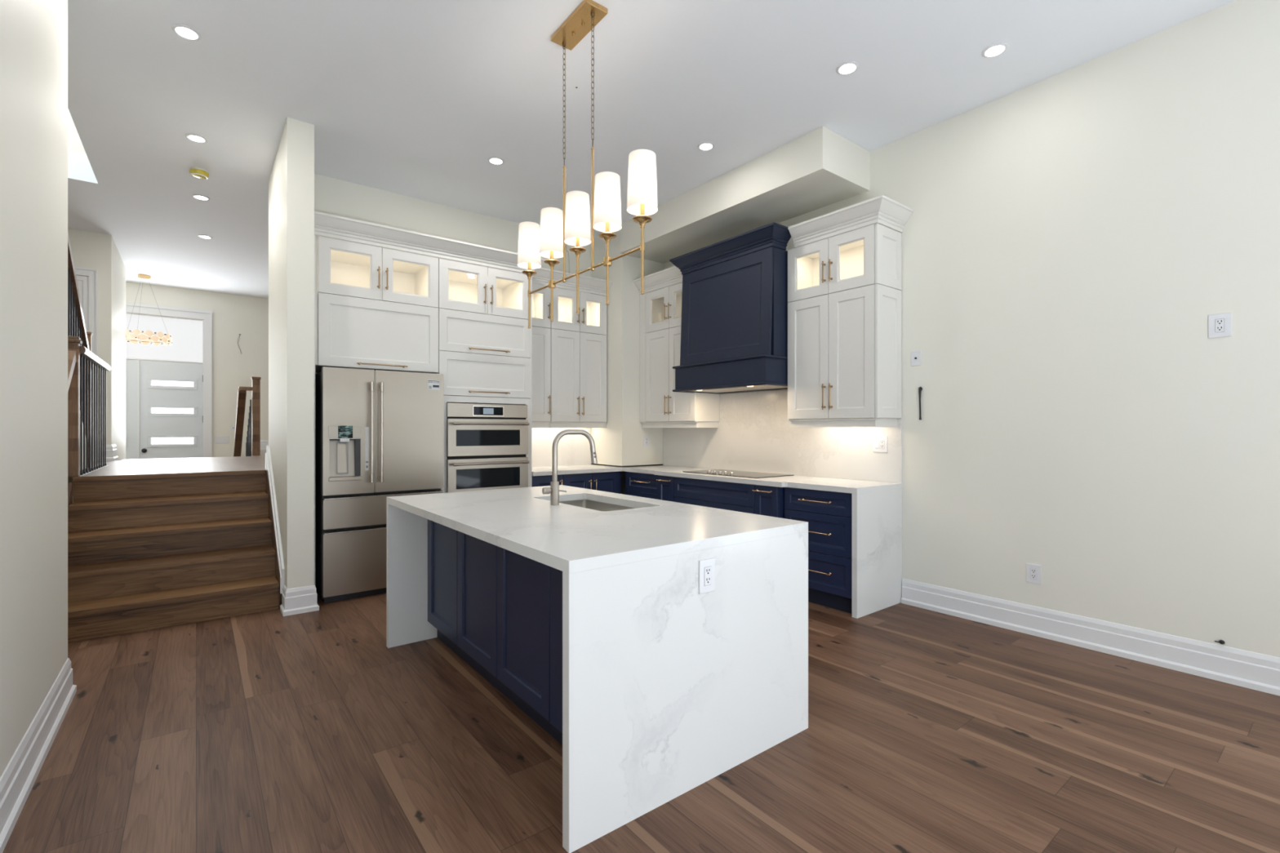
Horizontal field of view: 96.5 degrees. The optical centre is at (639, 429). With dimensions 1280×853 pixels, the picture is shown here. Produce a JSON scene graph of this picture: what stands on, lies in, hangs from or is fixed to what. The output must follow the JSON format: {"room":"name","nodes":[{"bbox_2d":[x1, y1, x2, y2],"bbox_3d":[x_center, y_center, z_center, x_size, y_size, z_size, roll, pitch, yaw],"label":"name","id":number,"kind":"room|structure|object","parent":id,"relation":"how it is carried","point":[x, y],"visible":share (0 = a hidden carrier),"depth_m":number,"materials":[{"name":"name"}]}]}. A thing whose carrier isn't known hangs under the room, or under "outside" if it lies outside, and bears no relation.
{"room":"kitchen","nodes":[
{"label":"kitchen","id":0,"kind":"room"},
{"bbox_2d":[0,0,67,777],"bbox_3d":[-0.897,-0.462,0.209,0.140,3.587,6.630,0,0,-38],"label":"wall","id":1,"kind":"structure","parent":0,"point":[33,33],"depth_m":2.26,"materials":[{"name":"paint"}]},
{"bbox_2d":[0,657,76,852],"bbox_3d":[-0.940,1.239,0.287,0.168,0.185,6.508,0,0,-38],"label":"baseboard","id":2,"kind":"structure","parent":1,"relation":"attached to","point":[18,779],"depth_m":2.18,"materials":[{"name":"paint"}]},
{"bbox_2d":[67,108,85,153],"bbox_3d":[-4.519,-3.387,3.688,1.490,1.763,3.270,0,0,-38],"label":"wall","id":3,"kind":"structure","parent":0,"point":[74,143],"depth_m":5.12,"materials":[{"name":"paint"}]},
{"bbox_2d":[67,228,125,502],"bbox_3d":[-7.076,-0.462,6.925,1.125,3.587,1.700,0,0,-38],"label":"wall","id":4,"kind":"structure","parent":0,"point":[90,250],"depth_m":6.59,"materials":[{"name":"paint"}]},
{"bbox_2d":[75,275,88,332],"bbox_3d":[-6.528,-0.694,6.264,0.696,2.086,0.012,0,0,-38],"label":"door","id":5,"kind":"structure","parent":4,"relation":"in","point":[82,281],"depth_m":6.45,"materials":[{"name":"paint"}]},
{"bbox_2d":[74,266,97,461],"bbox_3d":[-6.526,-0.736,6.255,0.852,2.185,0.032,0,0,-38],"label":"trim","id":6,"kind":"structure","parent":4,"relation":"attached to","point":[92,273],"depth_m":6.49,"materials":[{"name":"paint"}]},
{"bbox_2d":[93,444,118,461],"bbox_3d":[-6.652,0.264,6.401,1.153,0.185,0.408,0,0,-38],"label":"baseboard","id":7,"kind":"structure","parent":4,"relation":"attached to","point":[111,450],"depth_m":6.58,"materials":[{"name":"paint"}]},
{"bbox_2d":[68,450,266,502],"bbox_3d":[-5.161,0.482,7.210,4.500,0.250,5.580,0,0,-38],"label":"floor","id":8,"kind":"structure","parent":0,"point":[198,464],"depth_m":5.70,"materials":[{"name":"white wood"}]},
{"bbox_2d":[67,232,93,469],"bbox_3d":[-4.795,-1.051,4.005,1.104,2.815,2.710,0,0,-38],"label":"staircase","id":9,"kind":"structure","parent":8,"relation":"on","point":[76,323],"depth_m":4.88,"materials":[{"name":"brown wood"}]},
{"bbox_2d":[67,335,111,476],"bbox_3d":[-4.866,-0.170,5.051,0.116,1.093,1.772,0,0,-38],"label":"railing","id":10,"kind":"object","parent":8,"relation":"on","point":[75,390],"visible":0.91,"depth_m":4.69,"materials":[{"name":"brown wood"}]},
{"bbox_2d":[125,281,268,457],"bbox_3d":[-6.919,-0.462,9.472,4.800,3.587,0.150,0,0,-38],"label":"wall","id":11,"kind":"structure","parent":0,"point":[233,315],"depth_m":9.47,"materials":[{"name":"paint"}]},
{"bbox_2d":[125,359,137,459],"bbox_3d":[-7.936,0.126,8.656,0.483,2.412,0.061,0,0,-38],"label":"window","id":12,"kind":"structure","parent":11,"relation":"in","point":[131,366],"depth_m":8.75,"materials":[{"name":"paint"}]},
{"bbox_2d":[125,312,203,363],"bbox_3d":[-7.623,-1.434,8.912,1.290,0.704,0.070,0,0,-38],"label":"window","id":13,"kind":"structure","parent":11,"relation":"in","point":[187,334],"depth_m":9.03,"materials":[{"name":"glass"}]},
{"bbox_2d":[125,302,213,458],"bbox_3d":[-7.595,-0.299,8.884,1.510,3.262,0.120,0,0,-38],"label":"trim","id":14,"kind":"structure","parent":11,"relation":"attached to","point":[206,316],"depth_m":9.25,"materials":[{"name":"paint"}]},
{"bbox_2d":[139,360,203,458],"bbox_3d":[-7.403,0.121,9.036,0.788,2.402,0.116,0,0,-38],"label":"door","id":15,"kind":"structure","parent":11,"relation":"in","point":[171,393],"depth_m":9.04,"materials":[{"name":"paint"}]},
{"bbox_2d":[215,435,228,443],"bbox_3d":[-6.882,0.162,9.401,0.180,0.115,0.007,0,0,-38],"label":"wall switch","id":16,"kind":"object","parent":11,"relation":"attached to","point":[221,439],"visible":1,"depth_m":9.40,"materials":[{"name":"white plastic"}]},
{"bbox_2d":[251,440,268,451],"bbox_3d":[-5.850,0.264,10.191,1.930,0.185,0.028,0,0,-38],"label":"baseboard","id":17,"kind":"structure","parent":11,"relation":"attached to","point":[264,443],"depth_m":9.74,"materials":[{"name":"paint"}]},
{"bbox_2d":[268,116,314,603],"bbox_3d":[-2.887,-0.462,4.695,0.172,3.587,1.343,0,0,-38],"label":"wall column","id":18,"kind":"structure","parent":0,"point":[291,178],"depth_m":4.18,"materials":[{"name":"paint"}]},
{"bbox_2d":[265,445,284,593],"bbox_3d":[-3.013,0.677,4.697,0.026,1.070,1.185,0,0,-38],"label":"trim","id":19,"kind":"structure","parent":18,"relation":"attached to","point":[268,455],"depth_m":4.59,"materials":[{"name":"paint"}]},
{"bbox_2d":[280,584,319,616],"bbox_3d":[-2.516,1.239,4.218,0.228,0.185,0.191,0,0,-38],"label":"baseboard","id":20,"kind":"structure","parent":18,"relation":"attached to","point":[295,601],"depth_m":4.15,"materials":[{"name":"paint"}]},
{"bbox_2d":[314,173,625,494],"bbox_3d":[-1.584,-0.462,6.111,3.618,3.587,0.150,0,0,-38],"label":"wall","id":21,"kind":"structure","parent":0,"point":[332,196],"depth_m":5.60,"materials":[{"name":"paint"}]},
{"bbox_2d":[532,283,551,427],"bbox_3d":[-1.189,-0.773,6.069,0.372,1.500,0.396,0,0,-38],"label":"upper cabinet","id":22,"kind":"object","parent":21,"relation":"attached to","point":[541,300],"visible":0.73,"depth_m":6.01,"materials":[{"name":"white paint"}]},
{"bbox_2d":[532,427,591,466],"bbox_3d":[-1.019,0.163,6.447,1.103,0.498,0.012,0,0,-38],"label":"backsplash","id":23,"kind":"structure","parent":21,"relation":"attached to","point":[572,449],"depth_m":6.53,"materials":[{"name":"stone"}]},
{"bbox_2d":[549,287,607,427],"bbox_3d":[-0.753,-0.773,6.408,0.728,1.500,0.396,0,0,-38],"label":"upper cabinet","id":24,"kind":"object","parent":21,"relation":"attached to","point":[578,341],"visible":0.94,"depth_m":6.28,"materials":[{"name":"white paint"}]},
{"bbox_2d":[591,230,663,466],"bbox_3d":[-0.154,-0.922,6.727,0.603,2.666,0.632,0,0,-38],"label":"wall","id":25,"kind":"structure","parent":0,"point":[620,443],"depth_m":6.41,"materials":[{"name":"paint"}]},
{"bbox_2d":[643,435,648,446],"bbox_3d":[0.073,0.128,6.496,0.078,0.122,0.009,0,0,-38],"label":"wall outlet","id":26,"kind":"object","parent":25,"relation":"attached to","point":[646,438],"visible":1,"depth_m":6.49,"materials":[{"name":"white plastic"}]},
{"bbox_2d":[2,591,1279,852],"bbox_3d":[-0.049,1.392,2.066,6.458,0.120,8.522,0,0,-38],"label":"floor","id":27,"kind":"structure","parent":0,"point":[268,731],"depth_m":2.34,"materials":[{"name":"brown wood"}]},
{"bbox_2d":[67,464,279,643],"bbox_3d":[-3.499,0.799,4.281,1.250,1.065,1.111,0,0,-38],"label":"staircase","id":28,"kind":"structure","parent":27,"relation":"on","point":[202,547],"depth_m":4.23,"materials":[{"name":"brown wood"}]},
{"bbox_2d":[67,350,76,489],"bbox_3d":[-4.002,0.366,3.912,0.073,1.930,1.110,0,0,-38],"label":"railing","id":29,"kind":"object","parent":28,"relation":"attached to","point":[72,355],"visible":0.1,"depth_m":4.20,"materials":[{"name":"brown wood"}]},
{"bbox_2d":[314,234,438,585],"bbox_3d":[-2.351,-0.096,4.983,0.974,2.855,0.686,0,0,-38],"label":"tall cabinet","id":30,"kind":"object","parent":27,"relation":"on","point":[376,308],"visible":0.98,"depth_m":4.76,"materials":[{"name":"white paint"}]},
{"bbox_2d":[315,366,444,603],"bbox_3d":[-2.269,0.426,4.904,0.918,1.812,0.856,0,0,-38],"label":"refrigerator","id":31,"kind":"object","parent":27,"relation":"on","point":[379,434],"visible":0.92,"depth_m":4.53,"materials":[{"name":"silver metal"}]},
{"bbox_2d":[428,380,439,387],"bbox_3d":[-1.750,-0.383,4.843,0.091,0.069,0.001,0,0,-38],"label":"print","id":32,"kind":"object","parent":31,"relation":"attached to","point":[432,384],"depth_m":4.84},
{"bbox_2d":[433,257,532,493],"bbox_3d":[-1.606,-0.096,5.561,0.905,2.855,0.686,0,0,-38],"label":"tall cabinet","id":33,"kind":"object","parent":27,"relation":"on","point":[485,337],"visible":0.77,"depth_m":5.33,"materials":[{"name":"white paint"}]},
{"bbox_2d":[314,211,612,295],"bbox_3d":[-1.437,-1.600,5.430,3.010,0.152,0.380,0,0,-38],"label":"crown molding","id":34,"kind":"structure","parent":33,"relation":"on","point":[326,224],"depth_m":4.98,"materials":[{"name":"white paint"}]},
{"bbox_2d":[446,402,528,493],"bbox_3d":[-1.553,0.184,5.500,0.782,0.855,0.652,0,0,-38],"label":"wall oven","id":35,"kind":"object","parent":33,"relation":"in","point":[487,444],"visible":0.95,"depth_m":5.28,"materials":[{"name":"silver metal"}]},
{"bbox_2d":[427,519,562,745],"bbox_3d":[-0.333,0.892,3.088,0.976,0.879,2.097,0,0,-38],"label":"base cabinet","id":36,"kind":"object","parent":27,"relation":"on","point":[500,610],"visible":0.26,"depth_m":2.74,"materials":[{"name":"blue paint"}]},
{"bbox_2d":[386,484,808,852],"bbox_3d":[-0.405,0.872,3.032,1.234,0.920,2.180,0,0,-38],"label":"countertop","id":37,"kind":"structure","parent":36,"relation":"on","point":[668,687],"depth_m":2.16,"materials":[{"name":"stone"}]},
{"bbox_2d":[542,429,597,505],"bbox_3d":[-0.389,0.204,3.206,0.346,0.414,0.058,0,0,-38],"label":"faucet","id":38,"kind":"object","parent":37,"relation":"on","point":[553,490],"visible":1,"depth_m":3.13,"materials":[{"name":"silver metal"}]},
{"bbox_2d":[559,499,635,511],"bbox_3d":[-0.268,0.561,3.297,0.427,0.217,0.819,0,0,-38],"label":"sink","id":39,"kind":"object","parent":37,"relation":"in","point":[592,504],"visible":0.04,"depth_m":3.61,"materials":[{"name":"silver metal"}]},
{"bbox_2d":[698,557,715,594],"bbox_3d":[0.255,0.552,2.157,0.082,0.125,0.009,0,0,-38],"label":"island outlet","id":40,"kind":"object","parent":37,"relation":"attached to","point":[707,566],"visible":1,"depth_m":2.15,"materials":[{"name":"white plastic"}]},
{"bbox_2d":[532,474,563,487],"bbox_3d":[-1.110,0.892,5.954,0.354,0.879,0.676,0,0,-38],"label":"base cabinet","id":41,"kind":"object","parent":27,"relation":"on","point":[537,481],"visible":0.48,"depth_m":5.70,"materials":[{"name":"blue paint"}]},
{"bbox_2d":[562,471,621,493],"bbox_3d":[-0.675,0.892,6.291,0.744,0.879,0.676,0,0,-38],"label":"base cabinet","id":42,"kind":"object","parent":27,"relation":"on","point":[609,482],"visible":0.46,"depth_m":6.08,"materials":[{"name":"blue paint"}]},
{"bbox_2d":[532,464,622,475],"bbox_3d":[-0.823,0.432,6.179,1.084,0.040,0.674,0,0,-38],"label":"countertop","id":43,"kind":"structure","parent":42,"relation":"on","point":[586,468],"depth_m":6.03,"materials":[{"name":"stone"}]},
{"bbox_2d":[625,471,657,499],"bbox_3d":[0.240,0.892,6.185,0.642,0.879,0.627,0,0,-38],"label":"base cabinet","id":44,"kind":"object","parent":27,"relation":"on","point":[637,484],"visible":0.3,"depth_m":6.01,"materials":[{"name":"blue paint"}]},
{"bbox_2d":[656,475,675,502],"bbox_3d":[0.491,0.892,5.825,0.687,0.879,0.245,0,0,-38],"label":"base cabinet","id":45,"kind":"object","parent":27,"relation":"on","point":[664,483],"visible":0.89,"depth_m":5.64,"materials":[{"name":"blue paint"}]},
{"bbox_2d":[673,476,754,514],"bbox_3d":[0.878,0.892,5.328,0.687,0.879,1.011,0,0,-38],"label":"base cabinet","id":46,"kind":"object","parent":27,"relation":"on","point":[733,496],"visible":0.04,"depth_m":5.10,"materials":[{"name":"blue paint"}]},
{"bbox_2d":[591,464,902,618],"bbox_3d":[0.693,0.872,5.581,0.670,0.920,3.480,0,0,-38],"label":"countertop","id":47,"kind":"structure","parent":27,"relation":"on","point":[877,506],"depth_m":4.25,"materials":[{"name":"stone"}]},
{"bbox_2d":[682,469,794,478],"bbox_3d":[0.904,0.393,5.367,0.510,0.037,0.935,0,0,-38],"label":"cooktop","id":48,"kind":"object","parent":47,"relation":"in","point":[714,472],"visible":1,"depth_m":5.26,"materials":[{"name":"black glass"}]},
{"bbox_2d":[752,484,784,518],"bbox_3d":[1.267,0.892,4.826,0.687,0.879,0.255,0,0,-38],"label":"base cabinet","id":49,"kind":"object","parent":27,"relation":"on","point":[768,500],"visible":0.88,"depth_m":4.62,"materials":[{"name":"blue paint"}]},
{"bbox_2d":[784,487,852,613],"bbox_3d":[1.554,0.892,4.494,0.642,0.879,0.615,0,0,-38],"label":"base cabinet","id":50,"kind":"object","parent":27,"relation":"on","point":[828,514],"visible":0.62,"depth_m":4.25,"materials":[{"name":"blue paint"}]},
{"bbox_2d":[67,0,1235,298],"bbox_3d":[-1.853,-2.380,4.386,6.458,0.250,14.400,0,0,-38],"label":"ceiling","id":51,"kind":"structure","parent":0,"point":[415,99],"depth_m":3.77,"materials":[{"name":"paint"}]},
{"bbox_2d":[125,274,172,346],"bbox_3d":[-7.236,-1.764,8.333,0.632,0.982,0.632,0,0,-38],"label":"ring chandelier","id":52,"kind":"object","parent":51,"relation":"hanging from","point":[129,335],"visible":0.73,"depth_m":8.29,"materials":[{"name":"gold metal"}]},
{"bbox_2d":[171,23,201,40],"bbox_3d":[-2.568,-2.251,3.234,0.134,0.006,0.134,0,0,-38],"label":"recessed light","id":53,"kind":"object","parent":51,"relation":"in","point":[186,32],"visible":1,"depth_m":3.23,"materials":[{"name":"white plastic"}]},
{"bbox_2d":[185,133,207,142],"bbox_3d":[-3.423,-2.251,4.407,0.134,0.006,0.134,0,0,-38],"label":"recessed light","id":54,"kind":"object","parent":51,"relation":"in","point":[193,137],"visible":1,"depth_m":4.40,"materials":[{"name":"white plastic"}]},
{"bbox_2d":[189,167,208,179],"bbox_3d":[-3.831,-2.226,4.961,0.136,0.057,0.136,0,0,-38],"label":"ceiling light","id":55,"kind":"object","parent":51,"relation":"attached to","point":[195,172],"visible":1,"depth_m":4.93,"materials":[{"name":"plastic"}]},
{"bbox_2d":[192,194,209,200],"bbox_3d":[-4.250,-2.251,5.530,0.134,0.006,0.134,0,0,-38],"label":"recessed light","id":56,"kind":"object","parent":51,"relation":"in","point":[196,196],"visible":1,"depth_m":5.51,"materials":[{"name":"white plastic"}]},
{"bbox_2d":[198,234,212,239],"bbox_3d":[-5.067,-2.251,6.653,0.134,0.006,0.134,0,0,-38],"label":"recessed light","id":57,"kind":"object","parent":51,"relation":"in","point":[200,235],"visible":1,"depth_m":6.65,"materials":[{"name":"white plastic"}]},
{"bbox_2d":[488,156,504,164],"bbox_3d":[-1.205,-2.251,4.777,0.134,0.006,0.134,0,0,-38],"label":"recessed light","id":58,"kind":"object","parent":51,"relation":"in","point":[494,160],"visible":1,"depth_m":4.78,"materials":[{"name":"white plastic"}]},
{"bbox_2d":[517,0,657,328],"bbox_3d":[-0.346,-1.450,3.170,0.147,1.608,1.312,0,0,-38],"label":"chandelier","id":59,"kind":"object","parent":51,"relation":"hanging from","point":[572,228],"visible":1,"depth_m":3.10,"materials":[{"name":"white glass"}]},
{"bbox_2d":[697,142,714,150],"bbox_3d":[0.524,-2.251,4.531,0.134,0.006,0.134,0,0,-38],"label":"recessed light","id":60,"kind":"object","parent":51,"relation":"in","point":[704,145],"visible":1,"depth_m":4.53,"materials":[{"name":"white plastic"}]},
{"bbox_2d":[835,61,858,75],"bbox_3d":[1.291,-2.251,3.554,0.134,0.006,0.134,0,0,-38],"label":"recessed light","id":61,"kind":"object","parent":51,"relation":"in","point":[849,67],"visible":1,"depth_m":3.55,"materials":[{"name":"white plastic"}]},
{"bbox_2d":[982,42,1008,57],"bbox_3d":[2.105,-2.251,3.386,0.134,0.006,0.134,0,0,-38],"label":"recessed light","id":62,"kind":"object","parent":51,"relation":"in","point":[997,49],"visible":1,"depth_m":3.38,"materials":[{"name":"white plastic"}]},
{"bbox_2d":[633,266,682,294],"bbox_3d":[0.214,-1.600,6.088,0.090,0.152,0.822,0,0,-38],"label":"crown molding","id":63,"kind":"structure","parent":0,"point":[673,275],"depth_m":6.08,"materials":[{"name":"white paint"}]},
{"bbox_2d":[619,125,869,263],"bbox_3d":[0.818,-2.098,5.445,0.641,0.314,2.575,0,0,-38],"label":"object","id":64,"kind":"structure","parent":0,"point":[820,167],"depth_m":4.91,"materials":[{"name":"paint"}]},
{"bbox_2d":[663,0,1279,657],"bbox_3d":[2.441,-0.462,4.001,0.150,3.587,8.522,0,0,-38],"label":"wall","id":65,"kind":"structure","parent":0,"point":[1071,239],"depth_m":3.43,"materials":[{"name":"paint"}]},
{"bbox_2d":[640,282,719,427],"bbox_3d":[0.401,-0.773,6.182,0.392,1.500,0.904,0,0,-38],"label":"upper cabinet","id":66,"kind":"object","parent":65,"relation":"attached to","point":[660,309],"visible":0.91,"depth_m":6.09,"materials":[{"name":"white paint"}]},
{"bbox_2d":[669,222,791,394],"bbox_3d":[0.924,-1.025,5.302,0.645,1.307,1.287,0,0,-38],"label":"range hood","id":67,"kind":"object","parent":65,"relation":"attached to","point":[734,324],"visible":0.94,"depth_m":5.01,"materials":[{"name":"blue paint"}]},
{"bbox_2d":[719,389,787,422],"bbox_3d":[1.176,-0.230,5.496,0.012,0.286,1.125,0,0,-38],"label":"backsplash","id":68,"kind":"structure","parent":65,"relation":"attached to","point":[762,406],"depth_m":5.56,"materials":[{"name":"stone"}]},
{"bbox_2d":[662,418,902,483],"bbox_3d":[1.147,0.163,5.533,0.012,0.498,2.848,0,0,-38],"label":"backsplash","id":69,"kind":"structure","parent":65,"relation":"attached to","point":[775,446],"depth_m":5.27,"materials":[{"name":"stone"}]},
{"bbox_2d":[872,435,887,452],"bbox_3d":[1.907,0.113,4.536,0.011,0.126,0.120,0,0,-38],"label":"wall outlet","id":70,"kind":"object","parent":69,"relation":"attached to","point":[879,442],"visible":1,"depth_m":4.53,"materials":[{"name":"white plastic"}]},
{"bbox_2d":[787,222,901,426],"bbox_3d":[1.621,-0.773,4.612,0.392,1.500,0.810,0,0,-38],"label":"upper cabinet","id":71,"kind":"object","parent":65,"relation":"attached to","point":[844,290],"visible":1,"depth_m":4.42,"materials":[{"name":"white paint"}]},
{"bbox_2d":[787,195,913,247],"bbox_3d":[1.652,-1.600,4.529,0.447,0.152,0.823,0,0,-38],"label":"crown molding","id":72,"kind":"structure","parent":71,"relation":"attached to","point":[885,211],"depth_m":4.33,"materials":[{"name":"white paint"}]},
{"bbox_2d":[911,350,920,366],"bbox_3d":[2.088,-0.543,4.321,0.014,0.113,0.075,0,0,-38],"label":"cable plate","id":73,"kind":"object","parent":65,"relation":"attached to","point":[915,355],"visible":1,"depth_m":4.32,"materials":[{"name":"white plastic"}]},
{"bbox_2d":[918,386,922,419],"bbox_3d":[2.106,-0.201,4.294,0.023,0.251,0.028,0,0,-38],"label":"loose cable","id":74,"kind":"object","parent":65,"relation":"hanging from","point":[920,388],"visible":1,"depth_m":4.29,"materials":[{"name":"black metal"}]},
{"bbox_2d":[1026,563,1040,584],"bbox_3d":[2.562,0.937,3.715,0.009,0.122,0.082,0,0,-38],"label":"wall outlet","id":75,"kind":"object","parent":65,"relation":"attached to","point":[1033,571],"visible":1,"depth_m":3.71,"materials":[{"name":"white plastic"}]},
{"bbox_2d":[901,578,1279,696],"bbox_3d":[2.843,1.239,3.340,0.028,0.185,2.685,0,0,-38],"label":"baseboard","id":76,"kind":"structure","parent":65,"relation":"attached to","point":[1259,672],"depth_m":3.39,"materials":[{"name":"paint"}]},
{"bbox_2d":[1208,312,1231,337],"bbox_3d":[3.088,-0.556,3.039,0.009,0.125,0.088,0,0,-38],"label":"wall outlet","id":77,"kind":"object","parent":65,"relation":"attached to","point":[1220,325],"visible":1,"depth_m":3.04,"materials":[{"name":"white plastic"}]},
{"bbox_2d":[1214,640,1225,644],"bbox_3d":[3.080,1.127,3.033,0.019,0.024,0.039,0,0,-38],"label":"stub","id":78,"kind":"object","parent":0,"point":[1221,642],"visible":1,"depth_m":3.02,"materials":[{"name":"black metal"}]},
{"bbox_3d":[-6.935,1.392,7.908,2.555,0.120,2.300,0,0,-38],"label":"floor","id":79,"kind":"structure","parent":0,"visible":0},
{"bbox_2d":[233,377,261,456],"bbox_3d":[-6.395,0.299,8.176,1.480,2.066,2.040,0,0,-38],"label":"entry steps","id":80,"kind":"structure","parent":79,"relation":"on","point":[255,388],"depth_m":7.93,"materials":[{"name":"brown wood"}]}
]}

